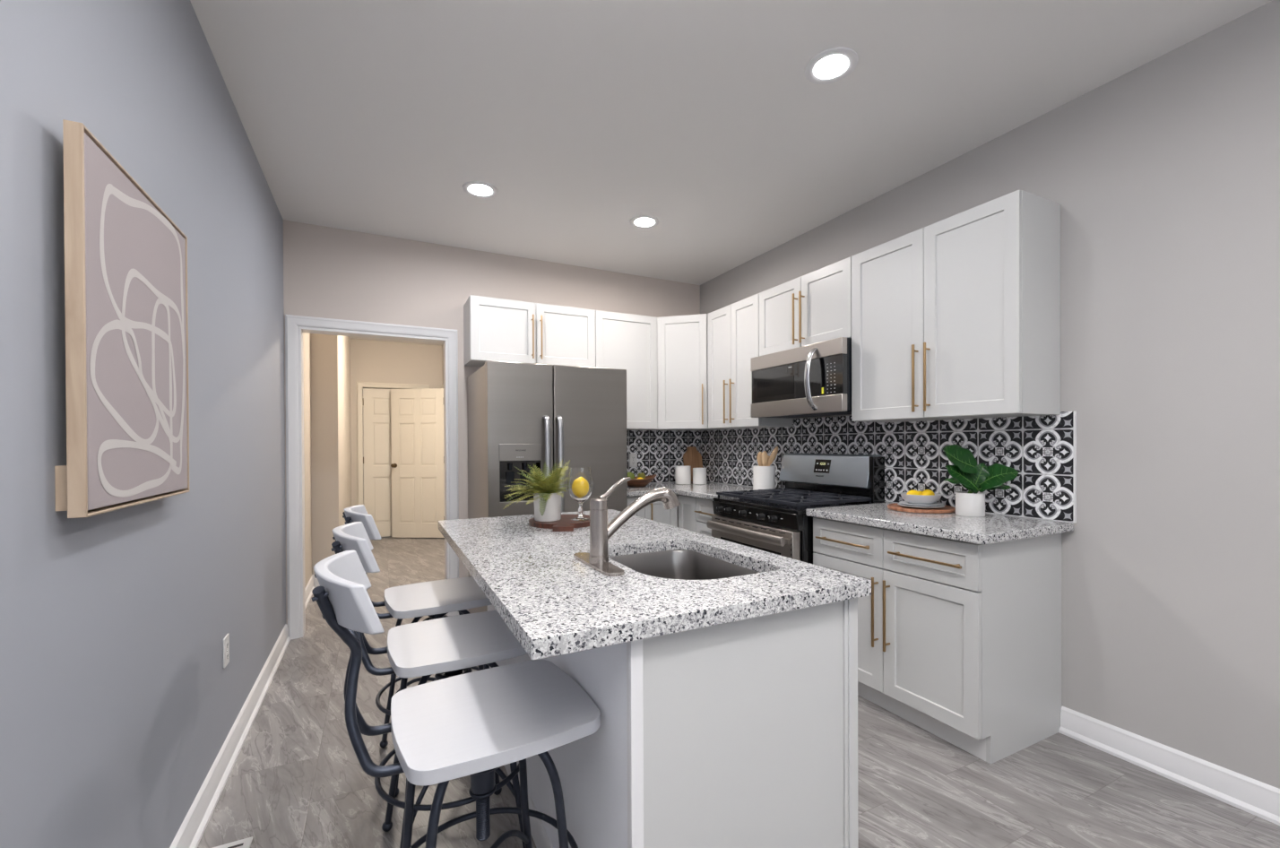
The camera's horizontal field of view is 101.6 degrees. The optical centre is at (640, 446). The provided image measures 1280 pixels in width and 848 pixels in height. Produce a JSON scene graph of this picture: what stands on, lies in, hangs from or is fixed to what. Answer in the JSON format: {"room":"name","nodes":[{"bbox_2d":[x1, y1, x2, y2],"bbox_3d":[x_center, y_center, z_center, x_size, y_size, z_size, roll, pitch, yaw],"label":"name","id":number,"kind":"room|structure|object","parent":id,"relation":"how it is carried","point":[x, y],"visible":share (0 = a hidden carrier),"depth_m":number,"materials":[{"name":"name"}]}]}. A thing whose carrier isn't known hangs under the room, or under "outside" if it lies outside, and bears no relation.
{"room":"kitchen","nodes":[
{"label":"kitchen","id":0,"kind":"room"},
{"bbox_2d":[0,0,285,847],"bbox_3d":[-0.890,-0.167,0.398,0.150,2.857,6.600,0,0,-27],"label":"wall","id":1,"kind":"structure","parent":0,"point":[118,701],"depth_m":1.28,"materials":[{"name":"grey paint"}]},
{"bbox_2d":[54,119,189,518],"bbox_3d":[-1.196,-0.237,1.232,0.052,0.737,0.598,0,0,-27],"label":"framed picture","id":2,"kind":"object","parent":1,"relation":"attached to","point":[126,300],"visible":1,"depth_m":1.11,"materials":[{"name":"brown wood"}]},
{"bbox_2d":[223,633,229,668],"bbox_3d":[-1.622,0.800,2.048,0.008,0.115,0.072,0,0,-27],"label":"wall outlet","id":3,"kind":"object","parent":1,"relation":"attached to","point":[226,640],"visible":1,"depth_m":2.04,"materials":[{"name":"white plastic"}]},
{"bbox_2d":[169,623,290,847],"bbox_3d":[-0.801,1.206,0.436,0.026,0.110,6.579,0,0,-27],"label":"baseboard","id":4,"kind":"structure","parent":1,"relation":"attached to","point":[192,829],"depth_m":2.01,"materials":[{"name":"white paint"}]},
{"bbox_2d":[302,332,351,586],"bbox_3d":[-3.151,-0.085,5.149,0.374,2.660,3.680,0,0,-27],"label":"wall","id":5,"kind":"structure","parent":0,"point":[327,454],"depth_m":4.68,"materials":[{"name":"beige paint"}]},
{"bbox_2d":[305,574,319,608],"bbox_3d":[-3.051,1.189,5.206,0.236,0.110,3.680,0,0,-25],"label":"baseboard","id":6,"kind":"structure","parent":5,"relation":"attached to","point":[313,583],"depth_m":4.40,"materials":[{"name":"white paint"}]},
{"bbox_2d":[363,451,363,489],"bbox_3d":[-3.454,-0.097,7.643,1.360,2.660,0.050,0,0,-27],"label":"wall","id":7,"kind":"structure","parent":0,"point":[363,452],"depth_m":7.39,"materials":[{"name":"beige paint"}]},
{"bbox_2d":[350,338,442,506],"bbox_3d":[-3.259,-0.096,7.220,1.290,2.660,0.120,0,0,-27],"label":"wall","id":8,"kind":"structure","parent":0,"point":[371,361],"depth_m":7.06,"materials":[{"name":"beige paint"}]},
{"bbox_2d":[363,388,391,536],"bbox_3d":[-3.368,0.218,7.158,0.756,2.016,0.045,0,0,-27],"label":"door","id":9,"kind":"structure","parent":8,"relation":"in","point":[376,402],"depth_m":7.06,"materials":[{"name":"beige paint"}]},
{"bbox_2d":[356,381,429,504],"bbox_3d":[-3.338,0.188,7.103,0.890,2.095,0.020,0,0,-27],"label":"trim","id":10,"kind":"structure","parent":8,"relation":"attached to","point":[359,384],"depth_m":6.93,"materials":[{"name":"beige paint"}]},
{"bbox_2d":[390,388,444,537],"bbox_3d":[-2.976,0.222,6.988,0.751,2.006,0.101,0,0,5],"label":"door","id":11,"kind":"structure","parent":8,"relation":"in","point":[417,414],"depth_m":7.01,"materials":[{"name":"beige paint"}]},
{"bbox_2d":[349,336,443,345],"bbox_3d":[-2.590,-1.471,5.733,1.910,0.100,4.230,0,0,-27],"label":"ceiling","id":12,"kind":"structure","parent":0,"point":[350,337],"depth_m":7.04,"materials":[{"name":"white paint"}]},
{"bbox_2d":[441,344,443,384],"bbox_3d":[-1.897,-0.094,5.777,0.150,2.660,3.680,0,0,-27],"label":"wall","id":13,"kind":"structure","parent":0,"point":[443,344],"depth_m":7.29,"materials":[{"name":"beige paint"}]},
{"bbox_2d":[283,219,700,624],"bbox_3d":[-0.967,-0.188,4.118,3.347,2.857,0.120,0,0,-27],"label":"wall","id":14,"kind":"structure","parent":0,"point":[329,272],"depth_m":3.79,"materials":[{"name":"beige paint"}]},
{"bbox_2d":[285,314,458,639],"bbox_3d":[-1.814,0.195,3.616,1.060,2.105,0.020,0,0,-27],"label":"trim","id":15,"kind":"structure","parent":14,"relation":"attached to","point":[292,322],"depth_m":3.41,"materials":[{"name":"white paint"}]},
{"bbox_2d":[463,294,595,367],"bbox_3d":[-0.817,-0.826,3.925,0.923,0.447,0.353,0,0,-27],"label":"upper cabinet","id":16,"kind":"object","parent":14,"relation":"attached to","point":[494,329],"visible":0.88,"depth_m":3.78,"materials":[{"name":"grey paint"}]},
{"bbox_2d":[595,310,657,430],"bbox_3d":[-0.161,-0.598,4.254,0.537,0.912,0.353,0,0,-27],"label":"upper cabinet","id":17,"kind":"object","parent":14,"relation":"attached to","point":[628,341],"visible":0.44,"depth_m":4.17,"materials":[{"name":"grey paint"}]},
{"bbox_2d":[626,430,700,483],"bbox_3d":[0.047,0.088,4.554,1.126,0.463,0.010,0,0,-27],"label":"tile backsplash","id":18,"kind":"structure","parent":14,"relation":"attached to","point":[659,452],"depth_m":4.61,"materials":[{"name":"black tile"}]},
{"bbox_2d":[629,453,637,467],"bbox_3d":[-0.058,0.117,4.492,0.072,0.115,0.008,0,0,-27],"label":"wall outlet","id":19,"kind":"object","parent":18,"relation":"attached to","point":[633,457],"visible":1,"depth_m":4.49,"materials":[{"name":"white plastic"}]},
{"bbox_2d":[645,313,738,430],"bbox_3d":[0.410,-0.601,4.406,0.618,0.912,0.594,0,0,-27],"label":"upper cabinet","id":20,"kind":"object","parent":14,"relation":"attached to","point":[682,373],"visible":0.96,"depth_m":4.21,"materials":[{"name":"grey paint"}]},
{"bbox_2d":[533,491,562,521],"bbox_3d":[-0.397,0.255,2.244,0.120,0.119,0.120,0,0,-27],"label":"pot","id":21,"kind":"object","parent":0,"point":[552,513],"depth_m":2.20,"materials":[{"name":"white ceramic"}]},
{"bbox_2d":[190,0,1272,285],"bbox_3d":[0.600,-1.472,1.141,3.197,0.012,6.600,0,0,-27],"label":"ceiling","id":22,"kind":"structure","parent":0,"point":[704,118],"depth_m":2.22,"materials":[{"name":"white paint"}]},
{"bbox_2d":[462,181,498,198],"bbox_3d":[-0.912,-1.482,2.986,0.196,0.036,0.196,0,0,-27],"label":"recessed light","id":23,"kind":"object","parent":22,"relation":"in","point":[480,189],"visible":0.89,"depth_m":2.98,"materials":[{"name":"white paint"}]},
{"bbox_2d":[629,215,659,228],"bbox_3d":[0.030,-1.489,3.429,0.196,0.036,0.196,0,0,-27],"label":"recessed light","id":24,"kind":"object","parent":22,"relation":"in","point":[642,221],"visible":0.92,"depth_m":3.43,"materials":[{"name":"white paint"}]},
{"bbox_2d":[804,46,858,84],"bbox_3d":[0.739,-1.484,2.021,0.196,0.036,0.196,0,0,-27],"label":"recessed light","id":25,"kind":"object","parent":22,"relation":"in","point":[831,65],"visible":0.98,"depth_m":2.02,"materials":[{"name":"white paint"}]},
{"bbox_2d":[197,536,1279,847],"bbox_3d":[-0.239,1.305,2.855,3.497,0.120,10.700,0,0,-27],"label":"floor","id":26,"kind":"structure","parent":0,"point":[297,779],"depth_m":1.90,"materials":[{"name":"grey wood"}]},
{"bbox_2d":[212,836,252,847],"bbox_3d":[-1.232,1.253,1.513,0.130,0.006,0.302,0,0,-27],"label":"floor vent","id":27,"kind":"object","parent":26,"relation":"in","point":[246,843],"visible":1,"depth_m":1.64,"materials":[{"name":"white plastic"}]},
{"bbox_2d":[342,504,491,796],"bbox_3d":[-0.862,0.741,2.089,0.560,1.022,0.446,0,0,-32],"label":"bar stool","id":28,"kind":"object","parent":26,"relation":"on","point":[435,600],"visible":0.37,"depth_m":2.03,"materials":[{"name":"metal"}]},
{"bbox_2d":[331,521,527,847],"bbox_3d":[-0.623,0.742,1.612,0.560,1.022,0.446,0,0,-30],"label":"bar stool","id":29,"kind":"object","parent":26,"relation":"on","point":[452,645],"visible":0.55,"depth_m":1.55,"materials":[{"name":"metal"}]},
{"bbox_2d":[311,550,600,847],"bbox_3d":[-0.399,0.744,1.170,0.560,1.022,0.446,0,0,-31],"label":"bar stool","id":30,"kind":"object","parent":26,"relation":"on","point":[477,723],"visible":1,"depth_m":1.13,"materials":[{"name":"white paint"}]},
{"bbox_2d":[467,360,627,613],"bbox_3d":[-0.664,0.360,3.670,0.924,1.765,0.885,0,0,-27],"label":"refrigerator","id":31,"kind":"object","parent":26,"relation":"on","point":[521,414],"visible":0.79,"depth_m":3.33,"materials":[{"name":"grey metal"}]},
{"bbox_2d":[627,494,677,527],"bbox_3d":[-0.067,0.798,4.147,0.520,0.877,0.637,0,0,-27],"label":"base cabinet","id":32,"kind":"object","parent":26,"relation":"on","point":[655,511],"visible":0.1,"depth_m":3.95,"materials":[{"name":"grey paint"}]},
{"bbox_2d":[627,481,752,500],"bbox_3d":[0.322,0.340,4.031,1.126,0.036,1.192,0,0,-27],"label":"countertop","id":33,"kind":"structure","parent":32,"relation":"on","point":[708,490],"depth_m":3.97,"materials":[{"name":"stone"}]},
{"bbox_2d":[627,474,656,486],"bbox_3d":[-0.020,0.274,4.225,0.311,0.096,0.300,0,0,-27],"label":"wooden bowl","id":34,"kind":"object","parent":33,"relation":"on","point":[633,482],"visible":0.84,"depth_m":4.12,"materials":[{"name":"brown wood"}]},
{"bbox_2d":[627,471,635,478],"bbox_3d":[-0.083,0.252,4.216,0.088,0.097,0.088,0,0,-27],"label":"avocado","id":35,"kind":"object","parent":34,"relation":"in","point":[631,475],"visible":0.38,"depth_m":4.18,"materials":[{"name":"green food"}]},
{"bbox_2d":[637,472,645,478],"bbox_3d":[0.010,0.252,4.254,0.071,0.084,0.071,0,0,-27],"label":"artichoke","id":36,"kind":"object","parent":34,"relation":"in","point":[642,474],"visible":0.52,"depth_m":4.23,"materials":[{"name":"green food"}]},
{"bbox_2d":[674,465,691,484],"bbox_3d":[0.367,0.241,4.462,0.132,0.155,0.132,0,0,-27],"label":"canister","id":37,"kind":"object","parent":33,"relation":"on","point":[682,472],"visible":1,"depth_m":4.41,"materials":[{"name":"white ceramic"}]},
{"bbox_2d":[683,446,702,481],"bbox_3d":[0.480,0.156,4.718,0.196,0.313,0.068,0,0,-27],"label":"cutting board","id":38,"kind":"object","parent":33,"relation":"on","point":[692,457],"visible":0.71,"depth_m":4.72,"materials":[{"name":"brown wood"}]},
{"bbox_2d":[692,467,706,484],"bbox_3d":[0.509,0.250,4.452,0.116,0.137,0.116,0,0,-27],"label":"canister","id":39,"kind":"object","parent":33,"relation":"on","point":[699,474],"visible":1,"depth_m":4.40,"materials":[{"name":"white ceramic"}]},
{"bbox_2d":[752,465,775,490],"bbox_3d":[0.890,0.228,3.748,0.154,0.184,0.154,0,0,-27],"label":"utensil crock","id":40,"kind":"object","parent":33,"relation":"on","point":[764,477],"visible":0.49,"depth_m":3.68,"materials":[{"name":"white ceramic"}]},
{"bbox_2d":[757,451,763,466],"bbox_3d":[0.876,0.168,3.753,0.070,0.266,0.019,0,0,-16],"label":"wooden spoon","id":41,"kind":"object","parent":40,"relation":"in","point":[759,454],"visible":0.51,"depth_m":3.75,"materials":[{"name":"brown wood"}]},
{"bbox_2d":[761,450,768,466],"bbox_3d":[0.887,0.165,3.712,0.045,0.272,0.011,0,0,0],"label":"wooden spoon","id":42,"kind":"object","parent":40,"relation":"in","point":[765,458],"visible":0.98,"depth_m":3.71,"materials":[{"name":"brown wood"}]},
{"bbox_2d":[767,446,778,466],"bbox_3d":[0.916,0.150,3.747,0.152,0.304,0.011,0,0,0],"label":"wooden spoon","id":43,"kind":"object","parent":40,"relation":"in","point":[774,454],"visible":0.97,"depth_m":3.74,"materials":[{"name":"brown wood"}]},
{"bbox_2d":[486,597,858,847],"bbox_3d":[-0.072,0.811,1.883,0.680,0.877,1.560,0,0,-27],"label":"kitchen island","id":44,"kind":"object","parent":26,"relation":"on","point":[743,733],"visible":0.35,"depth_m":1.19,"materials":[{"name":"grey paint"}]},
{"bbox_2d":[438,509,871,659],"bbox_3d":[-0.168,0.354,1.843,0.866,0.036,1.626,0,0,-27],"label":"island countertop","id":45,"kind":"structure","parent":44,"relation":"on","point":[553,602],"depth_m":1.28,"materials":[{"name":"stone"}]},
{"bbox_2d":[528,514,589,531],"bbox_3d":[-0.316,0.324,2.244,0.296,0.020,0.363,0,0,-27],"label":"serving board","id":46,"kind":"object","parent":45,"relation":"on","point":[565,523],"visible":0.65,"depth_m":2.16,"materials":[{"name":"brown wood"}]},
{"bbox_2d":[502,459,570,521],"bbox_3d":[-0.437,0.188,2.259,0.287,0.253,0.396,0,0,4],"label":"potted fern","id":47,"kind":"object","parent":46,"relation":"on","point":[547,497],"visible":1,"depth_m":2.19,"materials":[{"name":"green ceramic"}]},
{"bbox_2d":[567,467,593,520],"bbox_3d":[-0.256,0.202,2.247,0.113,0.224,0.113,0,0,-27],"label":"wine glass","id":48,"kind":"object","parent":46,"relation":"on","point":[580,482],"visible":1,"depth_m":2.21,"materials":[{"name":"clear glass"}]},
{"bbox_2d":[573,476,680,576],"bbox_3d":[-0.015,0.215,1.543,0.295,0.243,0.290,0,0,-27],"label":"kitchen faucet","id":49,"kind":"object","parent":45,"relation":"on","point":[601,531],"visible":1,"depth_m":1.47,"materials":[{"name":"silver metal"}]},
{"bbox_2d":[608,549,758,579],"bbox_3d":[0.119,0.474,1.585,0.403,0.198,0.556,0,0,-27],"label":"undermount sink","id":50,"kind":"object","parent":45,"relation":"in","point":[673,564],"visible":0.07,"depth_m":1.83,"materials":[{"name":"silver metal"}]},
{"bbox_2d":[678,494,698,532],"bbox_3d":[0.617,0.796,4.037,0.597,0.877,0.251,0,0,-27],"label":"base cabinet","id":51,"kind":"object","parent":26,"relation":"on","point":[687,506],"visible":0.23,"depth_m":3.90,"materials":[{"name":"grey paint"}]},
{"bbox_2d":[694,497,715,536],"bbox_3d":[0.732,0.797,3.762,0.637,0.877,0.339,0,0,-27],"label":"base cabinet","id":52,"kind":"object","parent":26,"relation":"on","point":[704,508],"visible":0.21,"depth_m":3.70,"materials":[{"name":"grey paint"}]},
{"bbox_2d":[706,453,884,563],"bbox_3d":[0.923,0.644,3.222,0.754,1.188,0.776,0,0,-27],"label":"gas range","id":53,"kind":"object","parent":26,"relation":"on","point":[775,521],"visible":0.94,"depth_m":3.09,"materials":[{"name":"black metal"}]},
{"bbox_2d":[713,496,869,514],"bbox_3d":[0.952,0.339,3.235,0.670,0.026,0.776,0,0,-27],"label":"cooktop","id":54,"kind":"object","parent":53,"relation":"in","point":[773,507],"depth_m":2.99,"materials":[{"name":"black metal"}]},
{"bbox_2d":[812,517,1061,763],"bbox_3d":[1.359,0.801,2.513,0.637,0.877,0.856,0,0,-27],"label":"base cabinet","id":55,"kind":"object","parent":26,"relation":"on","point":[960,641],"visible":0.91,"depth_m":2.18,"materials":[{"name":"grey paint"}]},
{"bbox_2d":[806,501,1073,544],"bbox_3d":[1.364,0.344,2.489,0.644,0.036,0.906,0,0,-27],"label":"countertop","id":56,"kind":"structure","parent":55,"relation":"on","point":[990,528],"depth_m":2.26,"materials":[{"name":"stone"}]},
{"bbox_2d":[887,502,955,513],"bbox_3d":[1.440,0.315,2.678,0.312,0.018,0.312,0,0,-27],"label":"wooden tray","id":57,"kind":"object","parent":56,"relation":"on","point":[946,509],"visible":0.8,"depth_m":2.59,"materials":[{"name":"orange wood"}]},
{"bbox_2d":[897,502,944,508],"bbox_3d":[1.440,0.303,2.677,0.216,0.014,0.216,0,0,-27],"label":"plate","id":58,"kind":"object","parent":57,"relation":"on","point":[900,504],"visible":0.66,"depth_m":2.62,"materials":[{"name":"grey ceramic"}]},
{"bbox_2d":[899,501,942,506],"bbox_3d":[1.440,0.294,2.677,0.200,0.014,0.200,0,0,-27],"label":"plate","id":59,"kind":"object","parent":58,"relation":"on","point":[902,502],"visible":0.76,"depth_m":2.63,"materials":[{"name":"grey ceramic"}]},
{"bbox_2d":[899,492,942,504],"bbox_3d":[1.439,0.267,2.677,0.190,0.053,0.190,0,0,-27],"label":"bowl","id":60,"kind":"object","parent":59,"relation":"on","point":[916,499],"visible":0.89,"depth_m":2.62,"materials":[{"name":"grey ceramic"}]},
{"bbox_2d":[907,489,921,495],"bbox_3d":[1.403,0.252,2.677,0.071,0.062,0.064,0,0,-27],"label":"lemon","id":61,"kind":"object","parent":60,"relation":"in","point":[913,491],"visible":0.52,"depth_m":2.66,"materials":[{"name":"yellow food"}]},
{"bbox_2d":[921,489,934,495],"bbox_3d":[1.475,0.251,2.677,0.073,0.064,0.066,0,0,-27],"label":"lemon","id":62,"kind":"object","parent":60,"relation":"in","point":[927,492],"visible":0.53,"depth_m":2.65,"materials":[{"name":"yellow food"}]},
{"bbox_2d":[942,444,1018,517],"bbox_3d":[1.578,0.157,2.438,0.305,0.335,0.166,0,0,20],"label":"potted leafy plant","id":63,"kind":"object","parent":56,"relation":"on","point":[973,477],"visible":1,"depth_m":2.43,"materials":[{"name":"green plant"}]},
{"bbox_2d":[700,0,1279,788],"bbox_3d":[2.075,-0.189,1.952,0.150,2.857,6.720,0,0,-27],"label":"wall","id":64,"kind":"structure","parent":0,"point":[1163,176],"depth_m":1.97,"materials":[{"name":"grey paint"}]},
{"bbox_2d":[707,294,793,428],"bbox_3d":[0.797,-0.600,3.929,0.353,0.912,0.622,0,0,-27],"label":"upper cabinet","id":65,"kind":"object","parent":64,"relation":"attached to","point":[733,329],"visible":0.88,"depth_m":3.83,"materials":[{"name":"grey paint"}]},
{"bbox_2d":[758,256,851,355],"bbox_3d":[1.112,-0.831,3.298,0.353,0.447,0.784,0,0,-27],"label":"upper cabinet","id":66,"kind":"object","parent":64,"relation":"attached to","point":[815,307],"visible":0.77,"depth_m":3.18,"materials":[{"name":"grey paint"}]},
{"bbox_2d":[750,337,851,418],"bbox_3d":[1.063,-0.399,3.260,0.455,0.408,0.797,0,0,-27],"label":"microwave","id":67,"kind":"object","parent":66,"relation":"attached to","point":[815,379],"visible":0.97,"depth_m":3.09,"materials":[{"name":"silver metal"}]},
{"bbox_2d":[700,411,1076,523],"bbox_3d":[1.205,0.370,3.513,0.012,1.130,2.892,0,0,-27],"label":"tile backsplash","id":68,"kind":"structure","parent":64,"relation":"attached to","point":[1042,449],"depth_m":2.78,"materials":[{"name":"black tile"}]},
{"bbox_2d":[851,190,1060,422],"bbox_3d":[1.480,-0.596,2.568,0.353,0.912,0.846,0,0,-27],"label":"upper cabinet","id":69,"kind":"object","parent":64,"relation":"attached to","point":[957,316],"visible":1,"depth_m":2.34,"materials":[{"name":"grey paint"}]},
{"bbox_2d":[1058,706,1279,825],"bbox_3d":[2.668,1.190,0.593,0.026,0.110,3.751,0,0,-27],"label":"baseboard","id":70,"kind":"structure","parent":64,"relation":"attached to","point":[1257,798],"depth_m":1.94,"materials":[{"name":"white paint"}]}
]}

